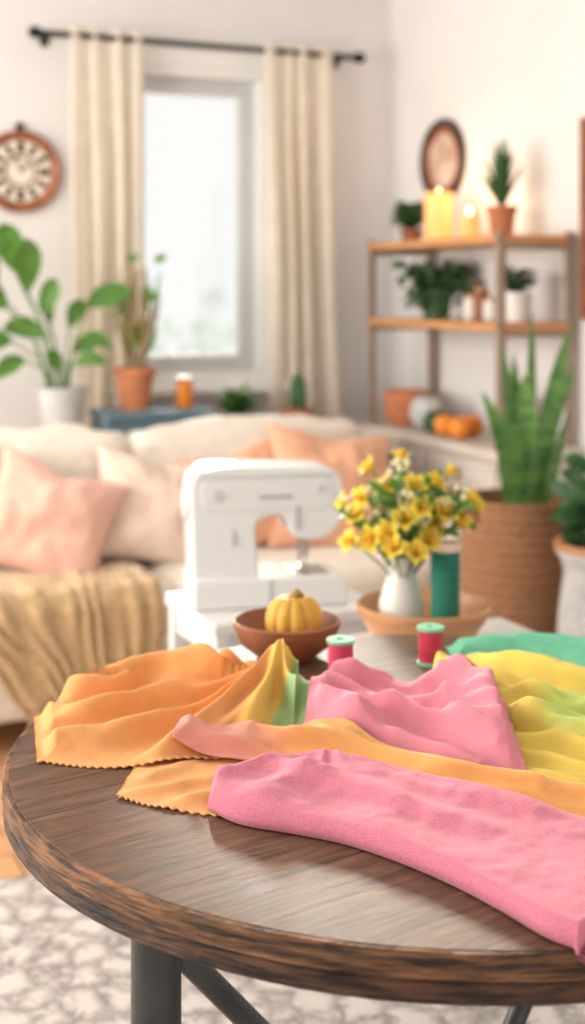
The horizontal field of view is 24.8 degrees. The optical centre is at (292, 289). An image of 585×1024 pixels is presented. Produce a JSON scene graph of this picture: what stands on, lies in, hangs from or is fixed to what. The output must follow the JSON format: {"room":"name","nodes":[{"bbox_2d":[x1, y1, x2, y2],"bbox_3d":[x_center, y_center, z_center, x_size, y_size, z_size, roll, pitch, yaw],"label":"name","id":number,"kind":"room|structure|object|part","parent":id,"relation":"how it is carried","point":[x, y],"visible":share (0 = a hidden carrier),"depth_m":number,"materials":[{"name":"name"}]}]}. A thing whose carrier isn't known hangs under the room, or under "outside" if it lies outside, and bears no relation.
{"room":"living room","nodes":[
{"label":"living room","id":0,"kind":"room"},
{"bbox_2d":[0,719,34,879],"bbox_3d":[-0.198,1.430,2.589,4.500,0.100,6.600,0,0,-24],"label":"floor","id":1,"kind":"structure","parent":0,"point":[11,866],"depth_m":3.43,"materials":[{"name":"brown wood"}]},
{"bbox_2d":[89,404,216,434],"bbox_3d":[-0.565,0.930,5.381,0.460,0.900,0.260,0,0,-24],"label":"console table","id":2,"kind":"object","parent":1,"relation":"on","point":[125,422],"visible":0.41,"depth_m":5.27,"materials":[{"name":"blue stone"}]},
{"bbox_3d":[-0.797,0.945,5.387,0.030,0.870,0.030,0,0,-24],"label":"leg","id":3,"kind":"part","parent":2,"relation":"part of","materials":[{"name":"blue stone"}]},
{"bbox_3d":[-0.716,0.945,5.204,0.030,0.870,0.030,0,0,-24],"label":"leg","id":4,"kind":"part","parent":2,"relation":"part of","materials":[{"name":"blue wood"}]},
{"bbox_2d":[111,254,166,410],"bbox_3d":[-0.609,0.166,5.360,0.240,0.628,0.172,0,0,-24],"label":"plant","id":5,"kind":"object","parent":2,"relation":"on","point":[134,383],"visible":0.98,"depth_m":5.32,"materials":[{"name":"green plant"}]},
{"bbox_3d":[-0.634,0.395,5.350,0.171,0.170,0.171,0,0,-24],"label":"pot","id":6,"kind":"part","parent":5,"relation":"part of","materials":[{"name":"ceramic"}]},
{"bbox_2d":[176,376,192,407],"bbox_3d":[-0.442,0.417,5.436,0.068,0.125,0.068,0,0,-24],"label":"jar","id":7,"kind":"object","parent":2,"relation":"on","point":[184,388],"visible":1,"depth_m":5.41,"materials":[{"name":"orange glass"}]},
{"bbox_3d":[-0.442,0.362,5.436,0.062,0.015,0.062,0,0,-24],"label":"lid","id":8,"kind":"part","parent":7,"relation":"part of","materials":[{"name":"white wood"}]},
{"bbox_2d":[0,414,461,723],"bbox_3d":[-0.518,0.921,4.539,2.236,0.919,0.921,0,0,-24],"label":"sofa","id":9,"kind":"object","parent":1,"relation":"on","point":[70,450],"visible":0.28,"depth_m":4.57,"materials":[{"name":"beige fabric"}]},
{"bbox_2d":[0,446,129,573],"bbox_3d":[-0.788,0.745,4.282,0.515,0.461,0.252,0,0,-4],"label":"throw pillow","id":10,"kind":"object","parent":9,"relation":"on","point":[51,522],"visible":0.84,"depth_m":4.22,"materials":[{"name":"pink fabric"}]},
{"bbox_2d":[0,423,129,557],"bbox_3d":[-1.008,0.722,4.509,0.984,0.541,0.274,0,-10,-23],"label":"cushion","id":11,"kind":"object","parent":9,"relation":"on","point":[70,450],"depth_m":4.53,"materials":[{"name":"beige fabric"}]},
{"bbox_2d":[0,561,163,725],"bbox_3d":[-0.787,1.103,4.057,0.724,0.464,0.428,0,0,-24],"label":"throw blanket","id":12,"kind":"object","parent":9,"relation":"on","point":[54,628],"visible":0.73,"depth_m":3.92,"materials":[{"name":"fabric"}]},
{"bbox_2d":[0,557,175,631],"bbox_3d":[-0.911,0.995,4.274,0.949,0.191,0.755,0,0,-24],"label":"seat cushion","id":13,"kind":"object","parent":9,"relation":"on","point":[167,580],"depth_m":4.32,"materials":[{"name":"beige fabric"}]},
{"bbox_2d":[98,446,189,562],"bbox_3d":[-0.473,0.745,4.510,0.467,0.431,0.249,0,0,-18],"label":"throw pillow","id":14,"kind":"object","parent":9,"relation":"on","point":[148,524],"visible":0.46,"depth_m":4.43,"materials":[{"name":"fabric"}]},
{"bbox_2d":[173,437,276,545],"bbox_3d":[-0.187,0.740,4.680,0.460,0.417,0.195,0,0,-28],"label":"throw pillow","id":15,"kind":"object","parent":9,"relation":"on","point":[261,450],"visible":0.2,"depth_m":4.66,"materials":[{"name":"fabric"}]},
{"bbox_2d":[126,414,362,465],"bbox_3d":[-0.158,0.725,4.888,0.996,0.538,0.269,0,-10,-26],"label":"cushion","id":16,"kind":"object","parent":9,"relation":"on","point":[210,437],"depth_m":4.76,"materials":[{"name":"beige fabric"}]},
{"bbox_2d":[131,543,430,595],"bbox_3d":[-0.060,0.995,4.653,0.954,0.190,0.757,0,0,-24],"label":"seat cushion","id":17,"kind":"object","parent":9,"relation":"on","point":[362,575],"depth_m":4.45,"materials":[{"name":"beige fabric"}]},
{"bbox_2d":[267,423,389,547],"bbox_3d":[0.139,0.720,4.783,0.537,0.477,0.247,0,0,-19],"label":"throw pillow","id":18,"kind":"object","parent":9,"relation":"on","point":[345,456],"visible":0.45,"depth_m":4.75,"materials":[{"name":"fabric"}]},
{"bbox_3d":[-0.659,0.870,4.857,2.223,0.643,0.225,0,0,-24],"label":"frame","id":19,"kind":"part","parent":9,"relation":"part of","materials":[{"name":"beige fabric"}]},
{"bbox_3d":[0.415,0.980,4.951,0.196,0.422,0.902,0,0,-24],"label":"arm","id":20,"kind":"part","parent":9,"relation":"part of","materials":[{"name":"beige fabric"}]},
{"bbox_2d":[0,875,584,1023],"bbox_3d":[0.234,1.375,1.988,3.300,0.010,2.750,0,0,-24],"label":"area rug","id":21,"kind":"object","parent":1,"relation":"on","point":[59,965],"visible":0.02,"depth_m":2.59,"materials":[{"name":"beige carpet"}]},
{"bbox_2d":[165,588,370,649],"bbox_3d":[-0.045,1.080,3.350,0.460,0.600,0.360,0,0,-24],"label":"side table","id":22,"kind":"object","parent":21,"relation":"on","point":[215,629],"visible":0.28,"depth_m":3.25,"materials":[{"name":"white paint"}]},
{"bbox_3d":[-0.296,1.093,3.408,0.035,0.575,0.035,0,0,-24],"label":"leg","id":23,"kind":"part","parent":22,"relation":"part of","materials":[{"name":"white paint"}]},
{"bbox_3d":[-0.170,1.093,3.125,0.035,0.575,0.035,0,0,-24],"label":"leg","id":24,"kind":"part","parent":22,"relation":"part of","materials":[{"name":"white paint"}]},
{"bbox_2d":[181,457,346,610],"bbox_3d":[-0.077,0.603,3.350,0.399,0.355,0.198,0,0,-12],"label":"sewing machine","id":25,"kind":"object","parent":22,"relation":"on","point":[223,502],"visible":1,"depth_m":3.28,"materials":[{"name":"white plastic"}]},
{"bbox_3d":[-0.061,0.505,3.295,0.330,0.080,0.012,0,0,-12],"label":"panel","id":26,"kind":"part","parent":25,"relation":"part of","materials":[{"name":"white plastic"}]},
{"bbox_3d":[0.037,0.706,3.363,0.090,0.002,0.100,0,0,-12],"label":"needle plate","id":27,"kind":"part","parent":25,"relation":"part of","materials":[{"name":"silver metal"}]},
{"bbox_2d":[2,634,584,1023],"bbox_3d":[0.200,1.005,1.850,1.181,0.750,1.180,0,0,0],"label":"round dining table","id":28,"kind":"object","parent":21,"relation":"on","point":[194,896],"visible":0.54,"depth_m":1.41,"materials":[{"name":"brown wood"}]},
{"bbox_3d":[-0.157,1.030,1.529,0.100,0.699,0.100,0,0,0],"label":"leg","id":29,"kind":"part","parent":28,"relation":"part of","materials":[{"name":"grey metal"}]},
{"bbox_2d":[34,638,309,768],"bbox_3d":[-0.109,0.570,1.939,0.538,0.119,0.386,0,0,0],"label":"fabric","id":30,"kind":"object","parent":28,"relation":"on","point":[124,713],"visible":0.63,"depth_m":1.91,"materials":[{"name":"orange fabric"}]},
{"bbox_2d":[116,757,245,816],"bbox_3d":[-0.060,0.624,1.692,0.320,0.013,0.225,0,0,0],"label":"fabric","id":31,"kind":"object","parent":28,"relation":"on","point":[183,784],"visible":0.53,"depth_m":1.68,"materials":[{"name":"orange fabric"}]},
{"bbox_2d":[233,608,340,662],"bbox_3d":[-0.010,0.597,2.285,0.186,0.064,0.186,0,0,0],"label":"ceramic bowl","id":32,"kind":"object","parent":28,"relation":"on","point":[249,626],"visible":0.64,"depth_m":2.22,"materials":[{"name":"brown ceramic"}]},
{"bbox_2d":[265,588,322,631],"bbox_3d":[0.002,0.562,2.285,0.099,0.100,0.099,0,0,0],"label":"pumpkin","id":33,"kind":"object","parent":32,"relation":"in","point":[296,611],"visible":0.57,"depth_m":2.25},
{"bbox_3d":[0.004,0.526,2.285,0.032,0.029,0.032,0,0,0],"label":"stem","id":34,"kind":"part","parent":33,"relation":"part of","materials":[{"name":"plant"}]},
{"bbox_2d":[326,635,354,669],"bbox_3d":[0.078,0.597,2.155,0.046,0.064,0.046,0,0,0],"label":"thread spool","id":35,"kind":"object","parent":28,"relation":"on","point":[340,647],"visible":0.6,"depth_m":2.14},
{"bbox_2d":[172,714,584,816],"bbox_3d":[0.187,0.600,1.676,0.717,0.058,0.135,0,0,26],"label":"fabric","id":36,"kind":"object","parent":28,"relation":"on","point":[245,740],"visible":0.74,"depth_m":1.76,"materials":[{"name":"orange fabric"}]},
{"bbox_2d":[207,748,584,962],"bbox_3d":[0.186,0.618,1.530,0.597,0.075,0.284,0,0,42],"label":"fabric","id":37,"kind":"object","parent":28,"relation":"on","point":[522,856],"visible":1,"depth_m":1.51,"materials":[{"name":"pink fabric"}]},
{"bbox_2d":[304,654,525,769],"bbox_3d":[0.181,0.589,1.875,0.318,0.078,0.445,0,0,10],"label":"fabric","id":38,"kind":"object","parent":28,"relation":"on","point":[457,709],"visible":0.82,"depth_m":1.83,"materials":[{"name":"pink fabric"}]},
{"bbox_2d":[417,623,443,667],"bbox_3d":[0.232,0.597,2.235,0.046,0.064,0.046,0,0,0],"label":"thread spool","id":39,"kind":"object","parent":28,"relation":"on","point":[430,636],"visible":0.79,"depth_m":2.22},
{"bbox_2d":[433,650,584,782],"bbox_3d":[0.425,0.596,1.862,0.430,0.068,0.685,0,0,0],"label":"fabric","id":40,"kind":"object","parent":28,"relation":"on","point":[544,695],"visible":0.5,"depth_m":1.86,"materials":[{"name":"yellow fabric"}]},
{"bbox_2d":[446,632,584,666],"bbox_3d":[0.465,0.609,2.158,0.390,0.041,0.455,0,0,0],"label":"fabric","id":41,"kind":"object","parent":28,"relation":"on","point":[567,648],"visible":0.41,"depth_m":2.27,"materials":[{"name":"green fabric"}]},
{"bbox_2d":[347,618,533,635],"bbox_3d":[0.316,1.080,2.890,0.560,0.600,0.370,0,0,-24],"label":"coffee table","id":42,"kind":"object","parent":21,"relation":"on","point":[494,625],"visible":0.05,"depth_m":3.06,"materials":[{"name":"white wood"}]},
{"bbox_2d":[356,588,490,635],"bbox_3d":[0.283,0.729,2.880,0.292,0.103,0.292,0,0,0],"label":"wooden bowl","id":43,"kind":"object","parent":42,"relation":"on","point":[474,610],"visible":0.38,"depth_m":2.80,"materials":[{"name":"brown wood"}]},
{"bbox_2d":[333,449,485,618],"bbox_3d":[0.255,0.555,2.874,0.333,0.416,0.255,0,0,0],"label":"flower vase","id":44,"kind":"object","parent":43,"relation":"in","point":[401,596],"visible":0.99,"depth_m":2.83,"materials":[{"name":"white ceramic"}]},
{"bbox_2d":[430,539,461,618],"bbox_3d":[0.325,0.644,2.830,0.070,0.215,0.070,0,0,0],"label":"thread cone","id":45,"kind":"object","parent":43,"relation":"in","point":[445,563],"visible":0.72,"depth_m":2.80,"materials":[{"name":"fabric"}]},
{"bbox_2d":[360,230,583,498],"bbox_3d":[0.676,0.583,5.309,0.381,1.595,1.100,0,0,-24],"label":"shelving unit","id":46,"kind":"object","parent":1,"relation":"on","point":[474,458],"visible":0.51,"depth_m":4.99,"materials":[{"name":"brown wood"}]},
{"bbox_3d":[0.339,0.185,5.712,0.030,0.800,0.030,0,0,-24],"label":"post","id":47,"kind":"part","parent":46,"relation":"part of","materials":[{"name":"brown wood"}]},
{"bbox_3d":[0.407,0.690,5.474,0.024,0.028,0.028,0,0,-24],"label":"knob","id":48,"kind":"part","parent":46,"relation":"part of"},
{"bbox_3d":[0.476,0.160,5.773,0.300,0.025,0.025,0,0,-24],"label":"cross rail","id":49,"kind":"part","parent":46,"relation":"part of","materials":[{"name":"brown wood"}]},
{"bbox_3d":[0.476,-0.160,5.773,0.300,0.025,0.025,0,0,-24],"label":"cross rail","id":50,"kind":"part","parent":46,"relation":"part of","materials":[{"name":"brown wood"}]},
{"bbox_2d":[383,388,427,426],"bbox_3d":[0.487,0.501,5.674,0.200,0.150,0.200,0,0,-24],"label":"terracotta bowl","id":51,"kind":"object","parent":46,"relation":"on","point":[397,402],"visible":0.76,"depth_m":5.60,"materials":[{"name":"orange ceramic"}]},
{"bbox_2d":[389,199,423,240],"bbox_3d":[0.509,-0.297,5.700,0.197,0.192,0.212,0,0,17],"label":"potted fern","id":52,"kind":"object","parent":46,"relation":"on","point":[406,215],"visible":0.88,"depth_m":5.65,"materials":[{"name":"green plant"}]},
{"bbox_2d":[399,228,423,240],"bbox_3d":[0.510,-0.231,5.695,0.107,0.060,0.107,0,0,-24],"label":"pot","id":53,"kind":"object","parent":52,"relation":"on","point":[407,234],"depth_m":5.66,"materials":[{"name":"brown ceramic"}]},
{"bbox_3d":[0.427,0.690,5.483,0.020,0.120,0.480,0,0,-24],"label":"drawer","id":54,"kind":"part","parent":46,"relation":"part of","materials":[{"name":"white wood"}]},
{"bbox_2d":[410,392,445,428],"bbox_3d":[0.559,0.498,5.510,0.148,0.154,0.149,0,0,0],"label":"gourd","id":55,"kind":"object","parent":46,"relation":"on","point":[423,404],"visible":0.71,"depth_m":5.46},
{"bbox_3d":[0.613,0.185,5.834,0.030,0.800,0.030,0,0,-24],"label":"post","id":56,"kind":"part","parent":46,"relation":"part of","materials":[{"name":"brown wood"}]},
{"bbox_2d":[423,408,447,432],"bbox_3d":[0.580,0.524,5.365,0.108,0.102,0.109,0,0,0],"label":"gourd","id":57,"kind":"object","parent":46,"relation":"on","point":[429,417],"visible":0.59,"depth_m":5.33,"materials":[{"name":"green plant"}]},
{"bbox_2d":[391,255,484,318],"bbox_3d":[0.606,-0.016,5.492,0.389,0.270,0.196,0,0,-24],"label":"trailing ivy","id":58,"kind":"object","parent":46,"relation":"on","point":[436,289],"visible":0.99,"depth_m":5.46,"materials":[{"name":"green plant"}]},
{"bbox_2d":[418,290,454,318],"bbox_3d":[0.596,0.059,5.503,0.150,0.120,0.150,0,0,-24],"label":"pot","id":59,"kind":"object","parent":58,"relation":"on","point":[434,304],"depth_m":5.45,"materials":[{"name":"green ceramic"}]},
{"bbox_2d":[424,189,452,238],"bbox_3d":[0.604,-0.312,5.485,0.120,0.222,0.120,0,0,-24],"label":"lit candle","id":60,"kind":"object","parent":46,"relation":"on","point":[438,206],"visible":0.82,"depth_m":5.43,"materials":[{"name":"yellow wax"}]},
{"bbox_2d":[434,414,453,435],"bbox_3d":[0.602,0.531,5.244,0.090,0.090,0.090,0,0,-24],"label":"fruit","id":61,"kind":"object","parent":46,"relation":"on","point":[441,423],"visible":0.8,"depth_m":5.21,"materials":[{"name":"orange plant"}]},
{"bbox_2d":[448,416,470,438],"bbox_3d":[0.647,0.531,5.143,0.090,0.090,0.090,0,0,-24],"label":"fruit","id":62,"kind":"object","parent":46,"relation":"on","point":[459,427],"visible":1,"depth_m":5.11,"materials":[{"name":"orange plant"}]},
{"bbox_3d":[0.639,0.690,5.008,0.020,0.120,0.480,0,0,-24],"label":"drawer","id":63,"kind":"part","parent":46,"relation":"part of","materials":[{"name":"white wood"}]},
{"bbox_2d":[463,294,473,319],"bbox_3d":[0.711,0.067,5.292,0.064,0.104,0.064,0,0,-24],"label":"storage jar","id":64,"kind":"object","parent":46,"relation":"on","point":[468,301],"visible":0.78,"depth_m":5.27,"materials":[{"name":"white ceramic"}]},
{"bbox_3d":[0.711,0.023,5.292,0.054,0.016,0.054,0,0,-24],"label":"lid","id":65,"kind":"part","parent":64,"relation":"part of","materials":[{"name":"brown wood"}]},
{"bbox_2d":[459,206,479,236],"bbox_3d":[0.708,-0.269,5.324,0.084,0.136,0.084,0,0,-24],"label":"lit candle","id":66,"kind":"object","parent":46,"relation":"on","point":[469,224],"visible":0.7,"depth_m":5.29,"materials":[{"name":"yellow wax"}]},
{"bbox_3d":[0.681,0.135,5.312,0.330,0.030,1.040,0,0,-24],"label":"shelf","id":67,"kind":"part","parent":46,"relation":"part of","materials":[{"name":"brown wood"}]},
{"bbox_3d":[0.681,-0.185,5.312,0.330,0.030,1.040,0,0,-24],"label":"shelf","id":68,"kind":"part","parent":46,"relation":"part of","materials":[{"name":"brown wood"}]},
{"bbox_2d":[464,414,483,436],"bbox_3d":[0.706,0.531,5.230,0.090,0.090,0.090,0,0,-24],"label":"fruit","id":69,"kind":"object","parent":46,"relation":"on","point":[477,425],"visible":0.8,"depth_m":5.20,"materials":[{"name":"orange plant"}]},
{"bbox_2d":[474,286,488,319],"bbox_3d":[0.742,0.052,5.224,0.060,0.134,0.060,0,0,-24],"label":"storage jar","id":70,"kind":"object","parent":46,"relation":"on","point":[480,292],"visible":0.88,"depth_m":5.20,"materials":[{"name":"brown ceramic"}]},
{"bbox_3d":[0.742,-0.005,5.224,0.051,0.020,0.051,0,0,-24],"label":"lid","id":71,"kind":"part","parent":70,"relation":"part of","materials":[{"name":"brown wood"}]},
{"bbox_2d":[483,296,494,320],"bbox_3d":[0.772,0.072,5.155,0.066,0.094,0.066,0,0,-24],"label":"storage jar","id":72,"kind":"object","parent":46,"relation":"on","point":[489,303],"visible":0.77,"depth_m":5.13,"materials":[{"name":"white ceramic"}]},
{"bbox_3d":[0.772,0.032,5.155,0.056,0.015,0.056,0,0,-24],"label":"lid","id":73,"kind":"part","parent":72,"relation":"part of","materials":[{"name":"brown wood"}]},
{"bbox_2d":[475,136,523,234],"bbox_3d":[0.794,-0.401,5.101,0.190,0.400,0.202,0,0,-4],"label":"aloe","id":74,"kind":"object","parent":46,"relation":"on","point":[501,216],"visible":0.91,"depth_m":5.06,"materials":[{"name":"plant"}]},
{"bbox_3d":[0.749,0.185,4.789,0.030,0.800,0.030,0,0,-24],"label":"post","id":75,"kind":"part","parent":46,"relation":"part of","materials":[{"name":"brown wood"}]},
{"bbox_2d":[486,205,517,234],"bbox_3d":[0.801,-0.261,5.091,0.120,0.120,0.120,0,0,-24],"label":"pot","id":76,"kind":"object","parent":46,"relation":"on","point":[501,217],"depth_m":5.05,"materials":[{"name":"ceramic"}]},
{"bbox_2d":[506,265,539,321],"bbox_3d":[0.846,0.009,4.973,0.180,0.221,0.167,0,0,-24],"label":"potted succulent","id":77,"kind":"object","parent":46,"relation":"on","point":[518,302],"visible":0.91,"depth_m":4.94,"materials":[{"name":"white ceramic"}]},
{"bbox_2d":[506,292,532,321],"bbox_3d":[0.841,0.064,4.978,0.118,0.110,0.118,0,0,-24],"label":"pot","id":78,"kind":"object","parent":77,"relation":"on","point":[517,303],"depth_m":4.94,"materials":[{"name":"white ceramic"}]},
{"bbox_3d":[0.886,0.160,4.850,0.300,0.025,0.025,0,0,-24],"label":"cross rail","id":79,"kind":"part","parent":46,"relation":"part of","materials":[{"name":"brown wood"}]},
{"bbox_3d":[0.886,-0.160,4.850,0.300,0.025,0.025,0,0,-24],"label":"cross rail","id":80,"kind":"part","parent":46,"relation":"part of","materials":[{"name":"brown wood"}]},
{"bbox_3d":[1.023,0.185,4.911,0.030,0.800,0.030,0,0,-24],"label":"post","id":81,"kind":"part","parent":46,"relation":"part of","materials":[{"name":"brown wood"}]},
{"bbox_2d":[454,309,574,633],"bbox_3d":[0.716,0.720,4.222,0.378,1.320,0.372,0,0,25],"label":"potted plant","id":82,"kind":"object","parent":1,"relation":"on","point":[511,562],"visible":0.44,"depth_m":4.14,"materials":[{"name":"wicker"}]},
{"bbox_3d":[0.535,0.675,4.164,0.056,0.100,0.122,0,0,-17],"label":"handle","id":83,"kind":"part","parent":82,"relation":"part of","materials":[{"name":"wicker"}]},
{"bbox_2d":[550,452,584,636],"bbox_3d":[0.919,0.924,3.870,0.338,0.911,0.342,0,0,-11],"label":"planter","id":84,"kind":"object","parent":1,"relation":"on","point":[570,546],"visible":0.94,"depth_m":3.81,"materials":[{"name":"stoneware ceramic"},{"name":"dark leaf"},{"name":"terracotta"}]},
{"bbox_3d":[0.915,1.062,3.860,0.302,0.635,0.302,0,0,-11],"label":"planter","id":85,"kind":"part","parent":84,"relation":"part of","materials":[{"name":"white ceramic"}]},
{"bbox_3d":[-0.082,0.985,5.574,0.540,0.790,0.240,0,0,-24],"label":"bench","id":86,"kind":"object","parent":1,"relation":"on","visible":0},
{"bbox_2d":[215,381,260,415],"bbox_3d":[-0.227,0.484,5.506,0.210,0.211,0.191,0,0,-24],"label":"potted herb","id":87,"kind":"object","parent":86,"relation":"on","point":[237,401],"visible":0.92,"depth_m":5.47,"materials":[{"name":"plant"}]},
{"bbox_2d":[221,412,251,415],"bbox_3d":[-0.233,0.550,5.507,0.128,0.080,0.128,0,0,-24],"label":"pot","id":88,"kind":"object","parent":87,"relation":"on","point":[224,413],"depth_m":5.48,"materials":[{"name":"beige"}]},
{"bbox_2d":[282,373,313,415],"bbox_3d":[0.023,0.470,5.621,0.133,0.240,0.133,0,0,-24],"label":"potted cactus","id":89,"kind":"object","parent":86,"relation":"on","point":[298,385],"visible":0.73,"depth_m":5.59,"materials":[{"name":"plant"}]},
{"bbox_2d":[282,407,313,415],"bbox_3d":[0.023,0.545,5.621,0.133,0.090,0.133,0,0,-24],"label":"pot","id":90,"kind":"object","parent":89,"relation":"on","point":[308,411],"depth_m":5.58,"materials":[{"name":"ceramic"}]},
{"bbox_3d":[-0.895,0.970,5.224,0.250,0.821,0.258,0,0,-24],"label":"plant stand","id":91,"kind":"object","parent":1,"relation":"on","visible":0},
{"bbox_2d":[0,223,132,425],"bbox_3d":[-0.963,0.152,5.199,0.681,0.816,0.208,0,0,-24],"label":"leaf plant","id":92,"kind":"object","parent":91,"relation":"on","point":[65,403],"visible":0.89,"depth_m":5.17,"materials":[{"name":"plant"}]},
{"bbox_3d":[-0.903,0.470,5.230,0.200,0.180,0.200,0,0,-24],"label":"pot","id":93,"kind":"part","parent":92,"relation":"part of","materials":[{"name":"white ceramic"}]},
{"bbox_2d":[0,0,389,428],"bbox_3d":[-1.499,-0.010,5.512,4.500,2.780,0.200,0,0,-24],"label":"wall","id":94,"kind":"structure","parent":0,"point":[34,78],"depth_m":5.94,"materials":[{"name":"paint"}]},
{"bbox_2d":[0,122,60,212],"bbox_3d":[-1.136,-0.511,5.545,0.344,0.378,0.036,0,0,-24],"label":"wall clock","id":95,"kind":"object","parent":94,"relation":"attached to","point":[30,167],"visible":1,"depth_m":5.55,"materials":[{"name":"brown wood"}]},
{"bbox_2d":[28,26,365,68],"bbox_3d":[-0.396,-1.060,5.814,1.550,0.070,0.146,0,0,-24],"label":"curtain rod","id":96,"kind":"object","parent":94,"relation":"attached to","point":[35,32],"visible":0.95,"depth_m":5.73,"materials":[{"name":"black metal"}]},
{"bbox_3d":[-1.046,-1.060,5.600,0.040,0.070,0.008,0,0,-24],"label":"bracket plate","id":97,"kind":"part","parent":96,"relation":"part of","materials":[{"name":"black metal"}]},
{"bbox_2d":[70,26,145,435],"bbox_3d":[-0.765,0.125,5.581,0.340,2.440,0.130,0,0,-24],"label":"curtain","id":98,"kind":"object","parent":96,"relation":"hanging from","point":[107,77],"visible":0.58,"depth_m":5.59,"materials":[{"name":"fabric"}]},
{"bbox_3d":[-0.377,-1.060,5.771,1.460,0.026,0.026,0,0,-24],"label":"rod","id":99,"kind":"part","parent":96,"relation":"part of","materials":[{"name":"black metal"}]},
{"bbox_2d":[263,42,343,418],"bbox_3d":[0.071,0.125,5.957,0.430,2.440,0.129,0,0,-24],"label":"curtain","id":100,"kind":"object","parent":96,"relation":"hanging from","point":[302,300],"visible":0.56,"depth_m":5.94,"materials":[{"name":"fabric"}]},
{"bbox_3d":[0.197,-1.060,6.153,0.040,0.070,0.008,0,0,-24],"label":"bracket plate","id":101,"kind":"part","parent":96,"relation":"part of","materials":[{"name":"black metal"}]},
{"bbox_2d":[108,382,289,396],"bbox_3d":[-0.393,0.430,5.830,0.880,0.035,0.160,0,0,-24],"label":"sill","id":102,"kind":"structure","parent":94,"relation":"attached to","point":[260,386],"depth_m":5.77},
{"bbox_2d":[144,45,267,382],"bbox_3d":[-0.437,-0.325,5.929,0.820,1.470,0.153,0,0,-24],"label":"window","id":103,"kind":"structure","parent":94,"relation":"in","point":[160,55],"depth_m":6.01,"materials":[{"name":"paint"}]},
{"bbox_2d":[146,354,239,358],"bbox_3d":[-0.458,0.298,5.976,0.470,0.014,0.030,0,0,-24],"label":"bead","id":104,"kind":"object","parent":103,"relation":"on","point":[197,355],"visible":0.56,"depth_m":5.96},
{"bbox_3d":[-0.458,-0.915,5.976,0.590,0.060,0.050,0,0,-24],"label":"sash","id":105,"kind":"part","parent":103,"relation":"part of","materials":[{"name":"paint"}]},
{"bbox_3d":[-0.458,0.335,5.976,0.590,0.060,0.050,0,0,-24],"label":"sash bottom","id":106,"kind":"part","parent":103,"relation":"part of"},
{"bbox_3d":[-0.412,-1.022,5.873,0.820,0.075,0.030,0,0,-24],"label":"casing","id":107,"kind":"part","parent":103,"relation":"part of","materials":[{"name":"white paint"}]},
{"bbox_2d":[236,99,239,353],"bbox_3d":[-0.249,-0.290,6.069,0.014,1.162,0.030,0,0,-24],"label":"bead","id":108,"kind":"object","parent":103,"relation":"attached to","point":[237,100],"visible":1,"depth_m":6.06},
{"bbox_3d":[-0.216,-0.290,6.084,0.060,1.190,0.050,0,0,-24],"label":"sash","id":109,"kind":"part","parent":103,"relation":"part of","materials":[{"name":"white paint"}]},
{"bbox_3d":[-0.700,-0.290,5.868,0.060,1.190,0.050,0,0,-24],"label":"window","id":110,"kind":"structure","parent":103,"relation":"on","visible":0},
{"bbox_2d":[143,133,143,259],"bbox_3d":[-0.666,-0.290,5.883,0.014,1.162,0.030,0,0,-24],"label":"bead","id":111,"kind":"object","parent":110,"relation":"attached to","point":[143,133],"visible":0.06,"depth_m":5.87},
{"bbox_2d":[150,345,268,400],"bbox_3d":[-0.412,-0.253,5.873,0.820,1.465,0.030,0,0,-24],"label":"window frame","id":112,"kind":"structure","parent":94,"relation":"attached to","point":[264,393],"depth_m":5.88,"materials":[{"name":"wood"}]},
{"bbox_2d":[390,0,584,501],"bbox_3d":[1.830,-0.010,3.382,0.150,2.780,6.400,0,0,-24],"label":"wall","id":113,"kind":"structure","parent":0,"point":[497,69],"depth_m":5.50,"materials":[{"name":"paint"}]},
{"bbox_2d":[419,119,466,197],"bbox_3d":[0.652,-0.565,5.808,0.030,0.364,0.364,0,0,-24],"label":"wall mirror","id":114,"kind":"object","parent":113,"relation":"attached to","point":[443,154],"visible":0.94,"depth_m":5.80,"materials":[{"name":"brown wood"}]},
{"bbox_2d":[429,133,456,187],"bbox_3d":[0.660,-0.565,5.811,0.004,0.244,0.244,0,0,-24],"label":"mirror glass","id":115,"kind":"object","parent":114,"relation":"attached to","point":[442,146],"depth_m":5.82,"materials":[{"name":"beige mirror"}]},
{"bbox_2d":[579,117,584,319],"bbox_3d":[1.190,-0.260,4.597,0.030,0.740,0.620,0,0,-24],"label":"framed piece","id":116,"kind":"object","parent":113,"relation":"attached to","point":[581,120],"visible":1,"depth_m":4.86,"materials":[{"name":"brown wood"}]},
{"bbox_3d":[1.190,-0.613,4.597,0.030,0.035,0.620,0,0,-24],"label":"frame","id":117,"kind":"part","parent":116,"relation":"part of","materials":[{"name":"brown wood"}]},
{"bbox_3d":[1.190,0.092,4.597,0.030,0.035,0.620,0,0,-24],"label":"frame","id":118,"kind":"part","parent":116,"relation":"part of","materials":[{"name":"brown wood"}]},
{"bbox_2d":[460,488,566,633],"bbox_3d":[0.715,1.018,4.220,0.367,0.725,0.367,0,0,-17],"label":"basket","id":119,"kind":"object","parent":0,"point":[511,562],"depth_m":4.06,"materials":[{"name":"wicker"}]},
{"label":"outside","id":120,"kind":"structure","parent":0,"visible":0},
{"bbox_2d":[145,286,235,355],"bbox_3d":[-2.052,1.285,18.575,4.678,2.683,3.706,0,0,0],"label":"tree","id":121,"kind":"object","parent":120,"point":[213,298],"visible":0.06,"depth_m":18.84,"materials":[{"name":"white plant"}]},
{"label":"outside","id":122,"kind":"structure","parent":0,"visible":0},
{"bbox_2d":[209,347,228,353],"bbox_3d":[0.412,1.640,21.703,4.628,2.768,4.664,0,0,2],"label":"tree","id":123,"kind":"object","parent":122,"point":[220,350],"visible":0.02,"depth_m":21.64,"materials":[{"name":"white plant"}]},
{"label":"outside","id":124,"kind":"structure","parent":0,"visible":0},
{"bbox_2d":[147,314,215,349],"bbox_3d":[-3.999,0.998,23.795,6.136,3.147,4.554,0,0,0],"label":"tree","id":125,"kind":"object","parent":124,"point":[207,319],"visible":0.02,"depth_m":25.22,"materials":[{"name":"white plant"}]}
]}

